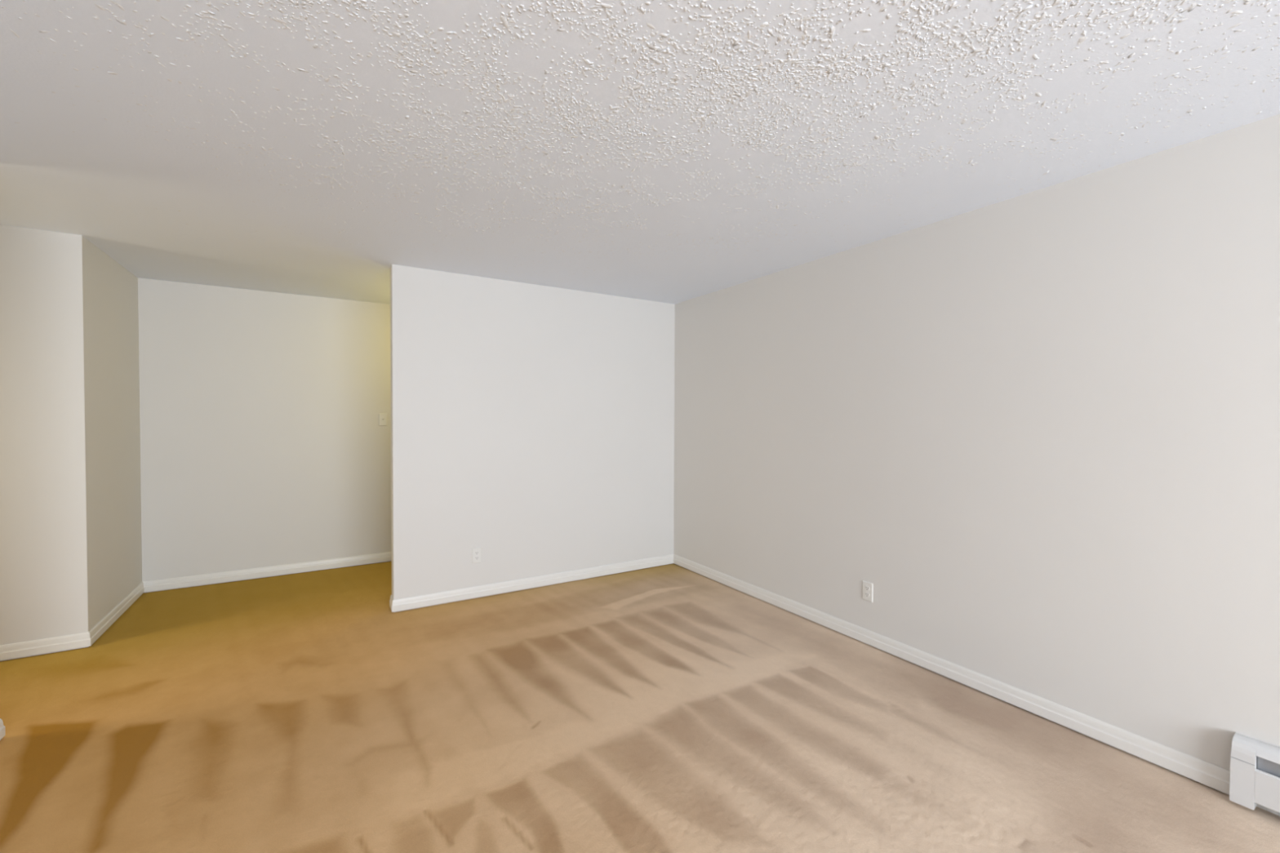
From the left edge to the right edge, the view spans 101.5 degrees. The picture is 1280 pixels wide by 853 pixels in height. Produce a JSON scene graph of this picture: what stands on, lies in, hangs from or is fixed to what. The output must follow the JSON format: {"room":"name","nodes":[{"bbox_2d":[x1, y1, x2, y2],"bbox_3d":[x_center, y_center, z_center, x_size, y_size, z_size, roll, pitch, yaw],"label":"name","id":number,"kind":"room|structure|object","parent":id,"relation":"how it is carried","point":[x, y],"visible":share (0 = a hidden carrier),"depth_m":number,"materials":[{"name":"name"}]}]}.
{"room":"empty living room","nodes":[
{"label":"empty living room","id":0,"kind":"room"},
{"bbox_2d":[0,224,62,661],"bbox_3d":[-4.136,0.101,2.644,1.704,2.440,0.110,0,1,-31],"label":"wall","id":1,"kind":"structure","parent":0,"point":[30,580],"depth_m":2.98,"materials":[{"name":"paint"}]},
{"bbox_2d":[0,631,90,660],"bbox_3d":[-4.054,1.273,2.645,1.828,0.082,0.014,0,1,-31],"label":"baseboard","id":2,"kind":"structure","parent":1,"relation":"attached to","point":[23,649],"depth_m":3.02,"materials":[{"name":"paint"}]},
{"bbox_2d":[54,231,142,651],"bbox_3d":[-3.624,0.086,3.546,0.110,2.440,1.114,0,1,-31],"label":"wall","id":3,"kind":"structure","parent":0,"point":[97,313],"depth_m":3.25,"materials":[{"name":"paint"}]},
{"bbox_2d":[88,581,144,645],"bbox_3d":[-3.571,1.257,3.594,0.014,0.082,1.128,0,1,-31],"label":"baseboard","id":4,"kind":"structure","parent":3,"relation":"attached to","point":[111,617],"depth_m":3.50,"materials":[{"name":"paint"}]},
{"bbox_2d":[137,278,391,592],"bbox_3d":[-2.227,0.062,5.124,4.140,2.440,0.120,0,1,-31],"label":"wall","id":5,"kind":"structure","parent":0,"point":[263,442],"depth_m":4.44,"materials":[{"name":"paint"}]},
{"bbox_2d":[142,551,391,591],"bbox_3d":[-2.149,1.234,5.117,4.030,0.082,0.014,0,1,-31],"label":"baseboard","id":6,"kind":"structure","parent":5,"relation":"attached to","point":[225,576],"depth_m":4.46,"materials":[{"name":"paint"}]},
{"bbox_2d":[378,413,386,425],"bbox_3d":[-2.417,-0.065,4.923,0.070,0.114,0.019,0,1,-31],"label":"light switch","id":7,"kind":"object","parent":5,"relation":"attached to","point":[382,417],"visible":1,"depth_m":4.92,"materials":[{"name":"beige plastic"}]},
{"bbox_2d":[390,264,675,612],"bbox_3d":[-0.737,0.082,4.334,2.422,2.440,0.129,0,1,-31],"label":"wall","id":8,"kind":"structure","parent":0,"point":[532,425],"depth_m":4.15,"materials":[{"name":"paint"}]},
{"bbox_2d":[389,595,393,611],"bbox_3d":[-1.772,1.260,3.733,0.014,0.082,0.143,0,1,-31],"label":"baseboard","id":9,"kind":"structure","parent":8,"relation":"attached to","point":[391,596],"depth_m":3.73,"materials":[{"name":"paint"}]},
{"bbox_2d":[471,546,481,563],"bbox_3d":[-1.241,0.981,3.980,0.070,0.114,0.009,0,1,-31],"label":"wall outlet","id":10,"kind":"object","parent":8,"relation":"attached to","point":[476,552],"visible":1,"depth_m":3.98,"materials":[{"name":"beige plastic"}]},
{"bbox_2d":[0,0,1279,304],"bbox_3d":[-0.469,-1.128,0.611,6.074,0.122,9.611,0,1,-31],"label":"ceiling","id":11,"kind":"structure","parent":0,"point":[674,152],"depth_m":1.85,"materials":[{"name":"paint"}]},
{"bbox_2d":[0,560,1279,852],"bbox_3d":[-0.477,1.429,0.658,6.074,0.123,9.611,0,1,-31],"label":"floor","id":12,"kind":"structure","parent":0,"point":[673,708],"depth_m":2.23,"materials":[{"name":"carpet"}]},
{"bbox_2d":[673,114,1279,816],"bbox_3d":[2.066,0.130,2.189,0.120,2.440,9.611,0,1,-31],"label":"wall","id":13,"kind":"structure","parent":0,"point":[1042,426],"depth_m":2.42,"materials":[{"name":"paint"}]},
{"bbox_2d":[862,580,873,602],"bbox_3d":[1.385,1.005,3.189,0.009,0.114,0.070,0,1,-31],"label":"wall outlet","id":14,"kind":"object","parent":13,"relation":"attached to","point":[867,587],"visible":1,"depth_m":3.19,"materials":[{"name":"beige plastic"}]},
{"bbox_2d":[864,586,869,591],"bbox_3d":[1.383,0.985,3.187,0.003,0.027,0.034,0,1,-31],"label":"socket","id":15,"kind":"object","parent":14,"relation":"attached to","point":[866,588],"depth_m":3.19,"materials":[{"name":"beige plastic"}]},
{"bbox_2d":[864,591,869,597],"bbox_3d":[1.383,1.024,3.188,0.003,0.027,0.034,0,1,-31],"label":"socket","id":16,"kind":"object","parent":14,"relation":"attached to","point":[866,593],"depth_m":3.19,"materials":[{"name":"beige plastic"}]},
{"bbox_2d":[673,554,1230,794],"bbox_3d":[1.241,1.276,3.424,0.014,0.082,3.558,0,1,-31],"label":"baseboard","id":17,"kind":"structure","parent":13,"relation":"attached to","point":[1218,778],"depth_m":2.53,"materials":[{"name":"paint"}]},
{"bbox_2d":[1229,732,1279,813],"bbox_3d":[2.617,1.249,1.126,0.066,0.234,1.805,0,1,-31],"label":"baseboard heater","id":18,"kind":"object","parent":13,"relation":"attached to","point":[1255,764],"visible":1,"depth_m":1.84,"materials":[{"name":"white metal"}]},
{"bbox_3d":[-0.892,0.177,-0.894,0.110,2.440,7.200,0,1,-31],"label":"wall","id":19,"kind":"structure","parent":0,"visible":0},
{"bbox_2d":[0,718,4,740],"bbox_3d":[-0.847,1.347,-0.834,0.014,0.082,7.214,0,1,-31],"label":"baseboard","id":20,"kind":"structure","parent":19,"relation":"attached to","point":[2,726],"depth_m":2.23,"materials":[{"name":"paint"}]}
]}

